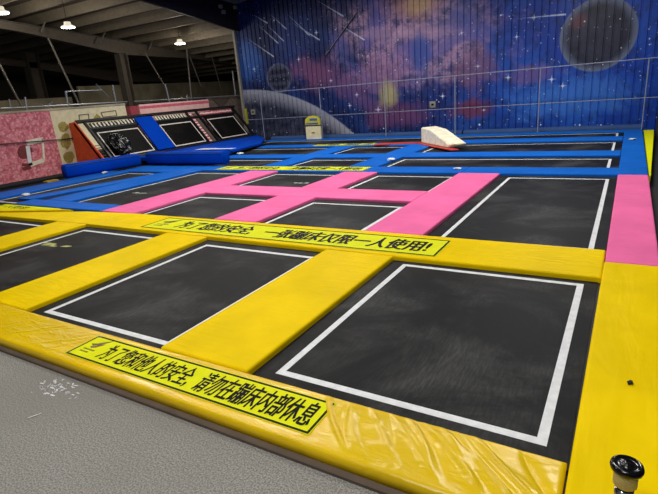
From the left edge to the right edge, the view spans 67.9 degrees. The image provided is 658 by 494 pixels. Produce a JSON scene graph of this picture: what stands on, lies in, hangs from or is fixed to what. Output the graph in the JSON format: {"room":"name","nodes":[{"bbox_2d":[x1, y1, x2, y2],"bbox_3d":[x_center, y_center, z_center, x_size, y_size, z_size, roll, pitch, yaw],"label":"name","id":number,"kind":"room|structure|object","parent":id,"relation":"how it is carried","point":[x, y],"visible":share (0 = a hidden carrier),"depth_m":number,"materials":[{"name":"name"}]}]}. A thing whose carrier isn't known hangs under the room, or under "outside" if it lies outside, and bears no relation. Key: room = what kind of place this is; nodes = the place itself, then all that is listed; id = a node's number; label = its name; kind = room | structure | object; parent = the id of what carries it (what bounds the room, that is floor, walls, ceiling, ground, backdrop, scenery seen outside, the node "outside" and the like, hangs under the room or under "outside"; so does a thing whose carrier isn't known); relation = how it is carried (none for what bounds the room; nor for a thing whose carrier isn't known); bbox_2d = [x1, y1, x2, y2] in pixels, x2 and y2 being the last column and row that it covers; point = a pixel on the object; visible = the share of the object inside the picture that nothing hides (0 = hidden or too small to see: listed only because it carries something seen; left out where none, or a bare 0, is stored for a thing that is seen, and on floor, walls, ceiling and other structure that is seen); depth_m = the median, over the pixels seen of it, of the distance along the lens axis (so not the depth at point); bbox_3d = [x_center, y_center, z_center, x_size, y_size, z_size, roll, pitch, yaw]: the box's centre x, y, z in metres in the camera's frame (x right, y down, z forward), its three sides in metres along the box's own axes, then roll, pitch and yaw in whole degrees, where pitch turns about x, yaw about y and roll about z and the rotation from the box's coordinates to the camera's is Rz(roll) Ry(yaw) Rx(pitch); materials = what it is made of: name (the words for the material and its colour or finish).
{"room":"indoor trampoline park","nodes":[
{"label":"indoor trampoline park","id":0,"kind":"room"},
{"bbox_2d":[20,52,48,98],"bbox_3d":[-13.362,-6.694,22.677,0.500,4.370,0.528,6,20,30],"label":"steel column","id":1,"kind":"structure","parent":0,"point":[34,77],"depth_m":22.29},
{"bbox_2d":[0,58,194,82],"bbox_3d":[-13.673,-8.190,21.887,0.200,2.248,20.502,6,20,30],"label":"rafter","id":2,"kind":"object","parent":1,"relation":"on","point":[101,74],"visible":0.82,"depth_m":24.69,"materials":[{"name":"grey metal"}]},
{"bbox_2d":[0,97,73,112],"bbox_3d":[-13.239,-5.715,20.181,0.100,0.650,5.700,6,20,30],"label":"trim","id":3,"kind":"structure","parent":0,"point":[44,101],"depth_m":21.05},
{"bbox_2d":[0,66,186,107],"bbox_3d":[-17.973,-7.988,23.720,0.200,7.200,29.000,6,20,30],"label":"wall","id":4,"kind":"structure","parent":0,"point":[56,83],"depth_m":27.37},
{"bbox_2d":[0,99,213,184],"bbox_3d":[-7.714,-2.741,13.101,0.072,1.710,13.049,6,20,30],"label":"wall","id":5,"kind":"structure","parent":0,"point":[14,127],"depth_m":13.24,"materials":[{"name":"paint"}]},
{"bbox_2d":[17,137,44,170],"bbox_3d":[-7.823,-2.464,12.903,0.012,0.782,0.751,6,20,30],"label":"print","id":6,"kind":"object","parent":5,"relation":"attached to","point":[24,151],"visible":1,"depth_m":12.82,"materials":[{"name":"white paint"}]},
{"bbox_2d":[0,138,72,144],"bbox_3d":[-7.701,-2.801,12.948,0.028,0.116,2.010,6,20,30],"label":"cable","id":7,"kind":"object","parent":5,"relation":"attached to","point":[67,138],"visible":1,"depth_m":12.86,"materials":[{"name":"black paint"}]},
{"bbox_2d":[0,103,124,113],"bbox_3d":[-8.719,-3.031,11.352,0.100,0.048,9.373,6,20,30],"label":"trim","id":8,"kind":"structure","parent":5,"relation":"attached to","point":[9,112],"depth_m":13.38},
{"bbox_2d":[0,71,239,110],"bbox_3d":[-6.059,-5.119,16.354,0.060,1.405,9.707,6,20,30],"label":"guard rail","id":9,"kind":"object","parent":5,"relation":"on","point":[49,105],"visible":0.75,"depth_m":14.91,"materials":[{"name":"metal"}]},
{"bbox_2d":[0,0,237,82],"bbox_3d":[-11.695,-8.754,19.518,14.690,4.255,29.000,6,20,30],"label":"ceiling","id":10,"kind":"structure","parent":0,"point":[227,76],"depth_m":18.15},
{"bbox_2d":[0,6,9,14],"bbox_3d":[-9.899,-7.403,14.572,0.480,0.827,0.480,6,20,30],"label":"pendant lamp","id":11,"kind":"object","parent":10,"relation":"hanging from","point":[3,11],"visible":1,"depth_m":14.62,"materials":[{"name":"white metal"}]},
{"bbox_2d":[0,0,15,4],"bbox_3d":[-13.178,-8.087,17.020,14.580,0.330,0.082,6,20,30],"label":"roof purlin","id":12,"kind":"structure","parent":10,"relation":"attached to","point":[2,2],"depth_m":15.21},
{"bbox_2d":[0,0,75,19],"bbox_3d":[-12.686,-8.239,17.830,14.580,0.330,0.082,6,20,30],"label":"roof purlin","id":13,"kind":"structure","parent":10,"relation":"attached to","point":[31,6],"depth_m":16.15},
{"bbox_2d":[0,0,134,34],"bbox_3d":[-12.195,-8.392,18.641,14.580,0.330,0.082,6,20,30],"label":"roof purlin","id":14,"kind":"structure","parent":10,"relation":"attached to","point":[86,6],"depth_m":16.65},
{"bbox_2d":[61,0,74,28],"bbox_3d":[-8.192,-7.370,15.107,0.420,1.111,0.420,6,20,30],"label":"pendant lamp","id":15,"kind":"object","parent":10,"relation":"hanging from","point":[67,25],"visible":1,"depth_m":15.15,"materials":[{"name":"white metal"}]},
{"bbox_2d":[0,1,160,44],"bbox_3d":[-11.704,-8.544,19.451,14.580,0.330,0.082,6,20,30],"label":"roof purlin","id":16,"kind":"structure","parent":10,"relation":"attached to","point":[136,7],"depth_m":17.42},
{"bbox_2d":[0,8,182,53],"bbox_3d":[-11.212,-8.697,20.262,14.580,0.330,0.082,6,20,30],"label":"roof purlin","id":17,"kind":"structure","parent":10,"relation":"attached to","point":[160,14],"depth_m":18.57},
{"bbox_2d":[0,15,204,58],"bbox_3d":[-10.721,-8.849,21.072,14.580,0.330,0.082,6,20,30],"label":"roof purlin","id":18,"kind":"structure","parent":10,"relation":"attached to","point":[183,20],"depth_m":19.40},
{"bbox_2d":[14,22,222,60],"bbox_3d":[-10.230,-9.002,21.883,14.580,0.330,0.082,6,20,30],"label":"roof purlin","id":19,"kind":"structure","parent":10,"relation":"attached to","point":[202,26],"depth_m":20.15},
{"bbox_2d":[40,27,232,63],"bbox_3d":[-9.739,-9.154,22.693,14.580,0.330,0.082,6,20,30],"label":"roof purlin","id":20,"kind":"structure","parent":10,"relation":"attached to","point":[223,31],"depth_m":21.08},
{"bbox_2d":[62,34,232,66],"bbox_3d":[-9.247,-9.307,23.503,14.580,0.330,0.082,6,20,30],"label":"roof purlin","id":21,"kind":"structure","parent":10,"relation":"attached to","point":[228,38],"depth_m":21.95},
{"bbox_2d":[82,42,233,68],"bbox_3d":[-8.756,-9.459,24.314,14.580,0.330,0.082,6,20,30],"label":"roof purlin","id":22,"kind":"structure","parent":10,"relation":"attached to","point":[229,45],"depth_m":23.96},
{"bbox_2d":[103,48,234,70],"bbox_3d":[-8.265,-9.612,25.124,14.580,0.330,0.082,6,20,30],"label":"roof purlin","id":23,"kind":"structure","parent":10,"relation":"attached to","point":[226,51],"depth_m":25.01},
{"bbox_2d":[130,54,234,72],"bbox_3d":[-7.773,-9.764,25.935,14.580,0.330,0.082,6,20,30],"label":"roof purlin","id":24,"kind":"structure","parent":10,"relation":"attached to","point":[232,56],"depth_m":26.12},
{"bbox_2d":[137,68,236,83],"bbox_3d":[-6.300,-10.222,28.366,14.580,0.330,0.082,6,20,30],"label":"roof purlin","id":25,"kind":"structure","parent":10,"relation":"attached to","point":[234,69],"depth_m":28.94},
{"bbox_2d":[140,59,235,74],"bbox_3d":[-7.282,-9.917,26.745,14.580,0.330,0.082,6,20,30],"label":"roof purlin","id":26,"kind":"structure","parent":10,"relation":"attached to","point":[205,65],"depth_m":27.12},
{"bbox_2d":[156,65,236,76],"bbox_3d":[-6.791,-10.069,27.556,14.580,0.330,0.082,6,20,30],"label":"roof purlin","id":27,"kind":"structure","parent":10,"relation":"attached to","point":[224,67],"depth_m":27.86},
{"bbox_2d":[114,53,142,130],"bbox_3d":[-8.335,-6.092,20.439,0.400,3.770,0.420,6,20,30],"label":"steel column","id":28,"kind":"structure","parent":0,"point":[122,63],"depth_m":20.19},
{"bbox_2d":[0,19,235,106],"bbox_3d":[-7.316,-7.155,18.299,3.924,3.773,20.502,6,20,30],"label":"rafter","id":29,"kind":"object","parent":28,"relation":"on","point":[101,43],"visible":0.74,"depth_m":18.89,"materials":[{"name":"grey metal"}]},
{"bbox_2d":[76,81,239,105],"bbox_3d":[-8.510,-8.805,27.701,0.100,0.950,12.300,6,20,30],"label":"trim","id":30,"kind":"structure","parent":0,"point":[207,89],"depth_m":26.50,"materials":[{"name":"metal"}]},
{"bbox_2d":[0,346,406,493],"bbox_3d":[-2.447,0.723,3.571,8.320,0.020,0.035,6,20,30],"label":"trim","id":31,"kind":"structure","parent":0,"point":[368,484],"depth_m":2.43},
{"bbox_2d":[206,94,244,128],"bbox_3d":[-4.072,-5.351,19.903,0.006,1.582,2.630,6,20,30],"label":"panel","id":32,"kind":"object","parent":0,"point":[236,101],"visible":0.21,"depth_m":20.09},
{"bbox_2d":[222,0,245,3],"bbox_3d":[-2.184,-7.363,6.803,14.500,3.352,19.200,6,20,30],"label":"ceiling","id":33,"kind":"structure","parent":0,"point":[229,1],"depth_m":18.25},
{"bbox_2d":[0,130,623,493],"bbox_3d":[-6.304,-3.321,17.536,30.900,0.121,30.000,6,20,30],"label":"floor","id":34,"kind":"structure","parent":0,"point":[96,441],"depth_m":2.37,"materials":[{"name":"grey carpet"}]},
{"bbox_2d":[0,219,44,236],"bbox_3d":[-5.642,-0.123,7.023,2.392,0.010,2.052,6,20,30],"label":"trampoline","id":35,"kind":"object","parent":34,"relation":"on","point":[7,227],"visible":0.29,"depth_m":7.34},
{"bbox_2d":[0,173,63,189],"bbox_3d":[-7.910,-1.279,11.139,0.127,0.130,5.602,6,21,32],"label":"roll","id":36,"kind":"object","parent":34,"relation":"on","point":[57,176],"visible":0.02,"depth_m":11.95,"materials":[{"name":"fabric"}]},
{"bbox_2d":[0,204,73,212],"bbox_3d":[-5.281,-0.608,8.406,2.141,0.044,0.566,6,20,30],"label":"pad","id":37,"kind":"object","parent":34,"relation":"on","point":[1,210],"visible":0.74,"depth_m":8.34,"materials":[{"name":"yellow plastic"}]},
{"bbox_2d":[0,204,59,208],"bbox_3d":[-5.376,-0.671,8.552,1.780,0.002,0.370,6,20,30],"label":"warning sign","id":38,"kind":"object","parent":37,"relation":"on","point":[6,206],"visible":1,"depth_m":8.68,"materials":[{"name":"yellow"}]},
{"bbox_2d":[0,221,85,251],"bbox_3d":[-4.292,-0.018,6.268,0.696,0.048,2.136,6,20,30],"label":"pad","id":39,"kind":"object","parent":34,"relation":"on","point":[31,235],"visible":1,"depth_m":6.62,"materials":[{"name":"yellow plastic"}]},
{"bbox_2d":[39,379,78,398],"bbox_3d":[-1.634,0.861,2.947,0.376,0.001,0.182,6,20,30],"label":"smear","id":40,"kind":"object","parent":34,"relation":"on","point":[55,381],"visible":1,"depth_m":2.97,"materials":[{"name":"grey"}]},
{"bbox_2d":[0,171,128,199],"bbox_3d":[-6.632,-1.266,10.840,0.846,0.048,4.596,6,20,30],"label":"pad","id":41,"kind":"object","parent":34,"relation":"on","point":[42,187],"visible":0.91,"depth_m":11.23,"materials":[{"name":"blue plastic"}]},
{"bbox_2d":[61,153,140,177],"bbox_3d":[-5.892,-2.134,12.744,0.300,0.340,1.981,10,23,40],"label":"roll","id":42,"kind":"object","parent":41,"relation":"on","point":[76,169],"visible":0.99,"depth_m":12.56,"materials":[{"name":"blue plastic"}]},
{"bbox_2d":[14,199,120,211],"bbox_3d":[-4.665,-0.733,8.631,2.646,0.048,0.401,6,20,30],"label":"pad","id":43,"kind":"object","parent":34,"relation":"on","point":[75,206],"visible":0.8,"depth_m":8.48,"materials":[{"name":"blue plastic"}]},
{"bbox_2d":[0,173,155,204],"bbox_3d":[-5.318,-1.325,10.738,1.492,0.010,3.392,6,20,30],"label":"trampoline","id":44,"kind":"object","parent":34,"relation":"on","point":[12,200],"visible":0.45,"depth_m":10.95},
{"bbox_2d":[18,172,166,200],"bbox_3d":[-4.913,-1.342,10.603,3.170,0.036,0.435,-21,23,-41],"label":"pad","id":45,"kind":"object","parent":44,"relation":"on","point":[84,188],"visible":0.81,"depth_m":10.21,"materials":[{"name":"blue plastic"}]},
{"bbox_2d":[0,227,158,291],"bbox_3d":[-3.277,0.102,5.678,1.652,0.014,2.132,6,20,30],"label":"trampoline","id":46,"kind":"object","parent":34,"relation":"on","point":[26,263],"visible":0.91,"depth_m":5.78,"materials":[{"name":"black"}]},
{"bbox_2d":[0,233,206,311],"bbox_3d":[-2.269,0.188,5.081,0.686,0.048,2.136,6,20,30],"label":"pad","id":47,"kind":"object","parent":34,"relation":"on","point":[35,294],"visible":0.92,"depth_m":4.83,"materials":[{"name":"yellow plastic"}]},
{"bbox_2d":[47,172,191,201],"bbox_3d":[-4.265,-1.297,10.307,0.746,0.048,3.046,6,20,30],"label":"pad","id":48,"kind":"object","parent":34,"relation":"on","point":[97,192],"visible":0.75,"depth_m":10.02,"materials":[{"name":"blue plastic"}]},
{"bbox_2d":[78,172,242,204],"bbox_3d":[-3.217,-1.223,9.853,1.512,0.014,3.322,6,20,30],"label":"trampoline","id":49,"kind":"object","parent":34,"relation":"on","point":[127,196],"visible":0.77,"depth_m":9.69,"materials":[{"name":"grey"}]},
{"bbox_2d":[74,105,256,158],"bbox_3d":[-4.955,-3.792,16.211,1.056,1.400,6.700,6,20,30],"label":"rack","id":50,"kind":"object","parent":34,"relation":"on","point":[85,128],"visible":0.84,"depth_m":15.98,"materials":[{"name":"black paint"}]},
{"bbox_2d":[69,122,103,161],"bbox_3d":[-6.620,-2.783,13.503,1.380,1.352,0.030,6,20,30],"label":"board","id":51,"kind":"object","parent":50,"relation":"attached to","point":[84,152],"visible":0.53,"depth_m":13.61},
{"bbox_2d":[92,124,156,156],"bbox_3d":[-5.966,-3.119,14.348,0.720,0.831,1.560,6,20,30],"label":"trampoline","id":52,"kind":"object","parent":50,"relation":"on","point":[140,144],"visible":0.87,"depth_m":14.49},
{"bbox_2d":[107,133,132,155],"bbox_3d":[-5.938,-2.924,13.934,0.610,0.669,0.598,-6,18,-4],"label":"sack","id":53,"kind":"object","parent":52,"relation":"on","point":[121,144],"visible":0.99,"depth_m":13.78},
{"bbox_2d":[134,116,174,150],"bbox_3d":[-5.439,-3.563,15.258,0.885,1.015,0.670,6,20,30],"label":"pad","id":54,"kind":"object","parent":50,"relation":"on","point":[160,140],"visible":1,"depth_m":15.22,"materials":[{"name":"blue plastic"}]},
{"bbox_2d":[157,118,207,147],"bbox_3d":[-4.842,-3.783,16.150,0.720,0.831,1.510,6,20,30],"label":"trampoline","id":55,"kind":"object","parent":50,"relation":"on","point":[181,132],"visible":1,"depth_m":16.13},
{"bbox_2d":[203,113,248,139],"bbox_3d":[-3.742,-4.431,17.910,0.720,0.831,1.540,6,20,30],"label":"trampoline","id":56,"kind":"object","parent":50,"relation":"on","point":[226,126],"visible":1,"depth_m":17.86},
{"bbox_2d":[122,165,215,173],"bbox_3d":[-4.082,-1.969,12.385,2.646,0.048,0.896,6,20,30],"label":"pad","id":57,"kind":"object","parent":34,"relation":"on","point":[149,168],"visible":0.74,"depth_m":12.23,"materials":[{"name":"blue plastic"}]},
{"bbox_2d":[31,240,320,348],"bbox_3d":[-1.271,0.307,4.501,1.622,0.010,2.132,6,20,30],"label":"trampoline","id":58,"kind":"object","parent":34,"relation":"on","point":[153,304],"visible":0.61,"depth_m":4.27,"materials":[{"name":"fabric"}]},
{"bbox_2d":[145,150,229,164],"bbox_3d":[-3.758,-2.341,12.824,2.800,0.340,0.300,6,20,30],"label":"roll","id":59,"kind":"object","parent":34,"relation":"on","point":[164,157],"visible":1,"depth_m":12.57,"materials":[{"name":"blue plastic"}]},
{"bbox_2d":[102,171,277,213],"bbox_3d":[-2.355,-1.081,9.117,0.766,0.048,3.731,6,20,30],"label":"pad","id":60,"kind":"object","parent":34,"relation":"on","point":[145,205],"visible":0.81,"depth_m":8.63,"materials":[{"name":"pink plastic"}]},
{"bbox_2d":[140,135,264,162],"bbox_3d":[-2.875,-3.228,15.681,3.120,0.167,5.690,6,20,30],"label":"deck","id":61,"kind":"object","parent":34,"relation":"on","point":[245,143],"visible":0.59,"depth_m":15.66,"materials":[{"name":"blue plastic"}]},
{"bbox_2d":[141,195,269,218],"bbox_3d":[-1.879,-0.635,7.644,1.602,0.010,1.477,6,20,30],"label":"trampoline","id":62,"kind":"object","parent":34,"relation":"on","point":[204,206],"visible":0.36,"depth_m":7.63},
{"bbox_2d":[160,159,285,165],"bbox_3d":[-2.846,-2.210,12.883,3.722,0.010,1.292,6,20,30],"label":"trampoline","id":63,"kind":"object","parent":34,"relation":"on","point":[233,162],"visible":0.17,"depth_m":12.60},
{"bbox_2d":[215,196,315,222],"bbox_3d":[-0.880,-0.551,7.051,0.716,0.048,1.481,6,20,30],"label":"pad","id":64,"kind":"object","parent":34,"relation":"on","point":[260,212],"visible":0.83,"depth_m":6.92,"materials":[{"name":"pink plastic"}]},
{"bbox_2d":[230,154,304,158],"bbox_3d":[-1.852,-2.459,13.344,2.526,0.048,0.596,6,20,30],"label":"pad","id":65,"kind":"object","parent":34,"relation":"on","point":[277,156],"visible":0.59,"depth_m":13.14,"materials":[{"name":"blue plastic"}]},
{"bbox_2d":[161,249,392,373],"bbox_3d":[-0.254,0.393,3.898,0.736,0.048,2.136,6,20,30],"label":"pad","id":66,"kind":"object","parent":34,"relation":"on","point":[244,336],"visible":0.86,"depth_m":3.58,"materials":[{"name":"yellow plastic"}]},
{"bbox_2d":[229,147,330,155],"bbox_3d":[-1.625,-2.812,14.462,3.322,0.010,1.642,6,20,30],"label":"trampoline","id":67,"kind":"object","parent":34,"relation":"on","point":[273,151],"visible":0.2,"depth_m":14.47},
{"bbox_2d":[0,304,566,493],"bbox_3d":[-2.179,0.639,3.629,7.107,0.098,0.383,6,20,30],"label":"pad","id":68,"kind":"object","parent":34,"relation":"on","point":[406,455],"visible":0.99,"depth_m":2.21,"materials":[{"name":"yellow plastic"}]},
{"bbox_2d":[65,335,335,434],"bbox_3d":[-0.856,0.746,2.849,1.925,0.003,0.263,6,20,30],"label":"warning sign","id":69,"kind":"object","parent":68,"relation":"on","point":[296,411],"visible":1,"depth_m":2.73,"materials":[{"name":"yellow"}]},
{"bbox_2d":[239,173,338,186],"bbox_3d":[-0.776,-1.288,9.410,1.602,0.014,1.532,6,20,30],"label":"trampoline","id":70,"kind":"object","parent":34,"relation":"on","point":[278,179],"visible":0.8,"depth_m":9.45,"materials":[{"name":"grey"}]},
{"bbox_2d":[0,211,605,282],"bbox_3d":[-1.864,-0.254,6.370,9.528,0.048,0.779,6,20,30],"label":"pad","id":71,"kind":"object","parent":34,"relation":"on","point":[583,264],"visible":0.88,"depth_m":4.55,"materials":[{"name":"yellow plastic"}]},
{"bbox_2d":[141,217,450,256],"bbox_3d":[-0.648,-0.165,5.674,4.055,0.003,0.510,6,20,30],"label":"warning sign","id":72,"kind":"object","parent":71,"relation":"on","point":[374,242],"visible":1,"depth_m":5.40,"materials":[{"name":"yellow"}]},
{"bbox_2d":[263,146,355,165],"bbox_3d":[-0.397,-2.372,12.684,0.646,0.048,3.546,6,20,30],"label":"pad","id":73,"kind":"object","parent":34,"relation":"on","point":[303,158],"visible":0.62,"depth_m":12.39,"materials":[{"name":"blue plastic"}]},
{"bbox_2d":[205,185,427,203],"bbox_3d":[-0.361,-0.875,7.938,3.876,0.048,0.666,6,20,30],"label":"pad","id":74,"kind":"object","parent":34,"relation":"on","point":[338,194],"visible":0.8,"depth_m":7.69,"materials":[{"name":"pink plastic"}]},
{"bbox_2d":[292,159,367,165],"bbox_3d":[0.023,-1.918,11.198,1.642,0.010,1.292,6,20,30],"label":"trampoline","id":75,"kind":"object","parent":34,"relation":"on","point":[315,162],"visible":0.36,"depth_m":11.29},
{"bbox_2d":[262,200,406,230],"bbox_3d":[0.097,-0.434,6.484,1.542,0.010,1.477,6,20,30],"label":"trampoline","id":76,"kind":"object","parent":34,"relation":"on","point":[351,215],"visible":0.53,"depth_m":6.46,"materials":[{"name":"fabric"}]},
{"bbox_2d":[256,143,414,148],"bbox_3d":[0.334,-3.015,14.522,5.996,0.048,0.546,6,20,30],"label":"pad","id":77,"kind":"object","parent":34,"relation":"on","point":[306,145],"visible":0.48,"depth_m":14.82,"materials":[{"name":"blue plastic"}]},
{"bbox_2d":[313,143,376,145],"bbox_3d":[0.437,-3.029,14.447,2.050,0.003,0.400,6,20,30],"label":"warning sign","id":78,"kind":"object","parent":77,"relation":"on","point":[357,143],"visible":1,"depth_m":14.39,"materials":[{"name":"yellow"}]},
{"bbox_2d":[373,142,458,150],"bbox_3d":[2.439,-2.654,12.710,1.059,0.017,3.127,-16,20,-31],"label":"mat","id":79,"kind":"object","parent":77,"relation":"on","point":[395,143],"visible":0.85,"depth_m":13.06,"materials":[{"name":"red plastic"}]},
{"bbox_2d":[421,126,465,147],"bbox_3d":[2.866,-2.793,12.338,0.440,0.398,1.728,-8,18,-10],"label":"wedge","id":80,"kind":"object","parent":79,"relation":"on","point":[434,135],"visible":1,"depth_m":12.24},
{"bbox_2d":[202,166,469,174],"bbox_3d":[-0.219,-1.625,10.272,6.176,0.048,0.616,6,20,30],"label":"pad","id":81,"kind":"object","parent":34,"relation":"on","point":[380,170],"visible":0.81,"depth_m":9.36,"materials":[{"name":"blue plastic"}]},
{"bbox_2d":[218,166,371,170],"bbox_3d":[-0.902,-1.719,10.658,3.900,0.003,0.470,6,20,30],"label":"warning sign","id":82,"kind":"object","parent":81,"relation":"on","point":[226,167],"visible":1,"depth_m":10.61,"materials":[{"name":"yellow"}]},
{"bbox_2d":[303,172,376,188],"bbox_3d":[0.223,-1.202,8.818,0.716,0.048,1.536,6,20,30],"label":"pad","id":83,"kind":"object","parent":34,"relation":"on","point":[342,180],"visible":0.83,"depth_m":8.71,"materials":[{"name":"pink plastic"}]},
{"bbox_2d":[258,138,421,146],"bbox_3d":[0.399,-3.332,15.569,6.792,0.010,1.392,6,20,30],"label":"trampoline","id":84,"kind":"object","parent":34,"relation":"on","point":[398,139],"visible":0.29,"depth_m":15.66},
{"bbox_2d":[315,153,384,158],"bbox_3d":[0.502,-2.220,11.962,1.646,0.048,0.596,6,20,30],"label":"pad","id":85,"kind":"object","parent":34,"relation":"on","point":[326,156],"visible":0.83,"depth_m":11.83,"materials":[{"name":"blue plastic"}]},
{"bbox_2d":[271,130,462,139],"bbox_3d":[0.957,-3.763,16.643,7.200,0.200,0.200,6,20,30],"label":"bolster","id":86,"kind":"object","parent":34,"relation":"on","point":[418,133],"visible":0.56,"depth_m":16.43,"materials":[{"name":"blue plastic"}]},
{"bbox_2d":[334,146,404,153],"bbox_3d":[1.072,-2.537,12.878,1.642,0.010,1.642,6,20,30],"label":"trampoline","id":87,"kind":"object","parent":34,"relation":"on","point":[357,150],"visible":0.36,"depth_m":12.96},
{"bbox_2d":[351,144,429,166],"bbox_3d":[1.587,-2.171,11.518,0.666,0.048,3.546,6,20,30],"label":"pad","id":88,"kind":"object","parent":34,"relation":"on","point":[382,160],"visible":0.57,"depth_m":11.17,"materials":[{"name":"blue plastic"}]},
{"bbox_2d":[343,174,454,191],"bbox_3d":[1.200,-1.085,8.251,1.542,0.010,1.532,6,20,30],"label":"trampoline","id":89,"kind":"object","parent":34,"relation":"on","point":[408,182],"visible":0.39,"depth_m":8.26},
{"bbox_2d":[252,260,597,463],"bbox_3d":[0.791,0.517,3.291,1.682,0.010,2.132,6,20,30],"label":"trampoline","id":90,"kind":"object","parent":34,"relation":"on","point":[497,357],"visible":0.93,"depth_m":2.95,"materials":[{"name":"fabric"}]},
{"bbox_2d":[364,173,499,235],"bbox_3d":[1.618,-0.684,6.807,0.691,0.048,3.691,6,20,30],"label":"pad","id":91,"kind":"object","parent":34,"relation":"on","point":[421,216],"visible":0.79,"depth_m":6.30,"materials":[{"name":"pink plastic"}]},
{"bbox_2d":[243,57,657,137],"bbox_3d":[2.476,-4.311,15.270,13.100,1.764,0.100,6,20,30],"label":"railing","id":92,"kind":"object","parent":34,"relation":"on","point":[644,97],"visible":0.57,"depth_m":14.15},
{"bbox_2d":[266,129,641,141],"bbox_3d":[2.773,-3.409,15.121,11.714,0.048,0.316,6,20,30],"label":"pad","id":93,"kind":"object","parent":34,"relation":"on","point":[594,131],"visible":0.88,"depth_m":14.00,"materials":[{"name":"blue plastic"}]},
{"bbox_2d":[305,116,321,138],"bbox_3d":[-0.544,-4.146,16.935,0.600,0.790,0.076,6,20,30],"label":"stand","id":94,"kind":"object","parent":93,"relation":"on","point":[312,132],"visible":1,"depth_m":16.90,"materials":[{"name":"beige"}]},
{"bbox_2d":[382,157,619,167],"bbox_3d":[3.137,-1.611,9.398,4.222,0.010,1.342,6,20,30],"label":"trampoline","id":95,"kind":"object","parent":34,"relation":"on","point":[586,162],"visible":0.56,"depth_m":9.30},
{"bbox_2d":[403,150,620,157],"bbox_3d":[3.641,-1.927,10.202,4.226,0.048,0.646,6,20,30],"label":"pad","id":96,"kind":"object","parent":34,"relation":"on","point":[602,153],"visible":0.95,"depth_m":9.94,"materials":[{"name":"blue plastic"}]},
{"bbox_2d":[420,141,622,151],"bbox_3d":[4.250,-2.267,11.179,4.222,0.010,1.742,6,20,30],"label":"trampoline","id":97,"kind":"object","parent":34,"relation":"on","point":[603,145],"visible":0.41,"depth_m":11.03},
{"bbox_2d":[427,176,616,250],"bbox_3d":[2.642,-0.562,6.212,1.677,0.010,3.687,6,20,30],"label":"trampoline","id":98,"kind":"object","parent":34,"relation":"on","point":[563,211],"visible":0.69,"depth_m":5.75,"materials":[{"name":"fabric"}]},
{"bbox_2d":[458,133,623,139],"bbox_3d":[5.256,-2.890,12.884,4.322,0.010,1.092,6,20,30],"label":"trampoline","id":99,"kind":"object","parent":34,"relation":"on","point":[586,134],"visible":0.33,"depth_m":12.84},
{"bbox_2d":[462,136,622,143],"bbox_3d":[4.855,-2.643,12.145,4.226,0.048,0.646,6,20,30],"label":"pad","id":100,"kind":"object","parent":34,"relation":"on","point":[602,138],"visible":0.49,"depth_m":11.78,"materials":[{"name":"blue plastic"}]},
{"bbox_2d":[463,124,642,133],"bbox_3d":[6.056,-3.245,13.650,4.570,0.200,0.200,6,20,30],"label":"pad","id":101,"kind":"object","parent":34,"relation":"on","point":[627,126],"visible":0.58,"depth_m":13.44,"materials":[{"name":"blue plastic"}]},
{"bbox_2d":[462,167,647,176],"bbox_3d":[3.612,-1.236,8.023,2.734,0.048,0.616,6,20,30],"label":"pad","id":102,"kind":"object","parent":34,"relation":"on","point":[504,171],"visible":0.86,"depth_m":7.86,"materials":[{"name":"blue plastic"}]},
{"bbox_2d":[565,262,657,493],"bbox_3d":[1.474,0.717,2.412,0.406,0.048,3.768,6,20,30],"label":"pad","id":103,"kind":"object","parent":34,"relation":"on","point":[615,416],"visible":0.97,"depth_m":2.42,"materials":[{"name":"yellow plastic"}]},
{"bbox_2d":[610,454,644,493],"bbox_3d":[0.963,0.831,1.601,0.097,0.304,0.097,6,20,30],"label":"post","id":104,"kind":"object","parent":103,"relation":"on","point":[627,470],"visible":1,"depth_m":1.55,"materials":[{"name":"black plastic"}]},
{"bbox_2d":[605,175,657,265],"bbox_3d":[3.451,-0.443,5.556,0.384,0.048,4.006,6,20,30],"label":"pad","id":105,"kind":"object","parent":34,"relation":"on","point":[632,239],"visible":0.89,"depth_m":4.86,"materials":[{"name":"pink plastic"}]},
{"bbox_2d":[619,130,646,167],"bbox_3d":[6.168,-2.046,9.908,0.384,0.048,5.496,6,20,30],"label":"pad","id":106,"kind":"object","parent":34,"relation":"on","point":[633,155],"visible":0.81,"depth_m":9.10,"materials":[{"name":"blue plastic"}]},
{"bbox_2d":[236,0,657,137],"bbox_3d":[2.755,-7.020,15.531,14.642,6.973,0.120,6,20,30],"label":"wall","id":107,"kind":"structure","parent":0,"point":[283,45],"depth_m":15.34,"materials":[{"name":"paint"}]},
{"bbox_2d":[139,0,239,31],"bbox_3d":[-8.402,-6.996,10.760,0.090,3.170,19.100,6,20,30],"label":"trim","id":108,"kind":"structure","parent":107,"relation":"attached to","point":[208,11],"depth_m":17.33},
{"bbox_2d":[232,31,247,131],"bbox_3d":[-3.485,-6.359,19.628,0.085,4.250,0.250,6,20,30],"label":"trim","id":109,"kind":"structure","parent":107,"relation":"attached to","point":[233,32],"depth_m":19.39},
{"bbox_2d":[325,13,356,56],"bbox_3d":[0.389,-7.274,16.802,1.372,1.254,0.048,6,20,30],"label":"rod","id":110,"kind":"object","parent":107,"relation":"attached to","point":[356,13],"visible":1,"depth_m":16.77,"materials":[{"name":"black paint"}]},
{"bbox_2d":[650,131,657,244],"bbox_3d":[5.173,-0.973,7.430,0.576,0.100,14.159,6,20,30],"label":"floor","id":111,"kind":"structure","parent":0,"point":[654,167],"depth_m":7.28,"materials":[{"name":"black rubber"}]},
{"bbox_2d":[643,130,653,183],"bbox_3d":[6.359,-1.899,9.627,0.235,0.150,6.350,6,20,30],"label":"strip","id":112,"kind":"object","parent":111,"relation":"on","point":[648,135],"visible":0.86,"depth_m":9.66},
{"bbox_2d":[655,114,657,142],"bbox_3d":[5.876,-2.346,8.374,0.040,1.830,8.900,6,20,30],"label":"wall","id":113,"kind":"structure","parent":0,"point":[656,131],"depth_m":11.71,"materials":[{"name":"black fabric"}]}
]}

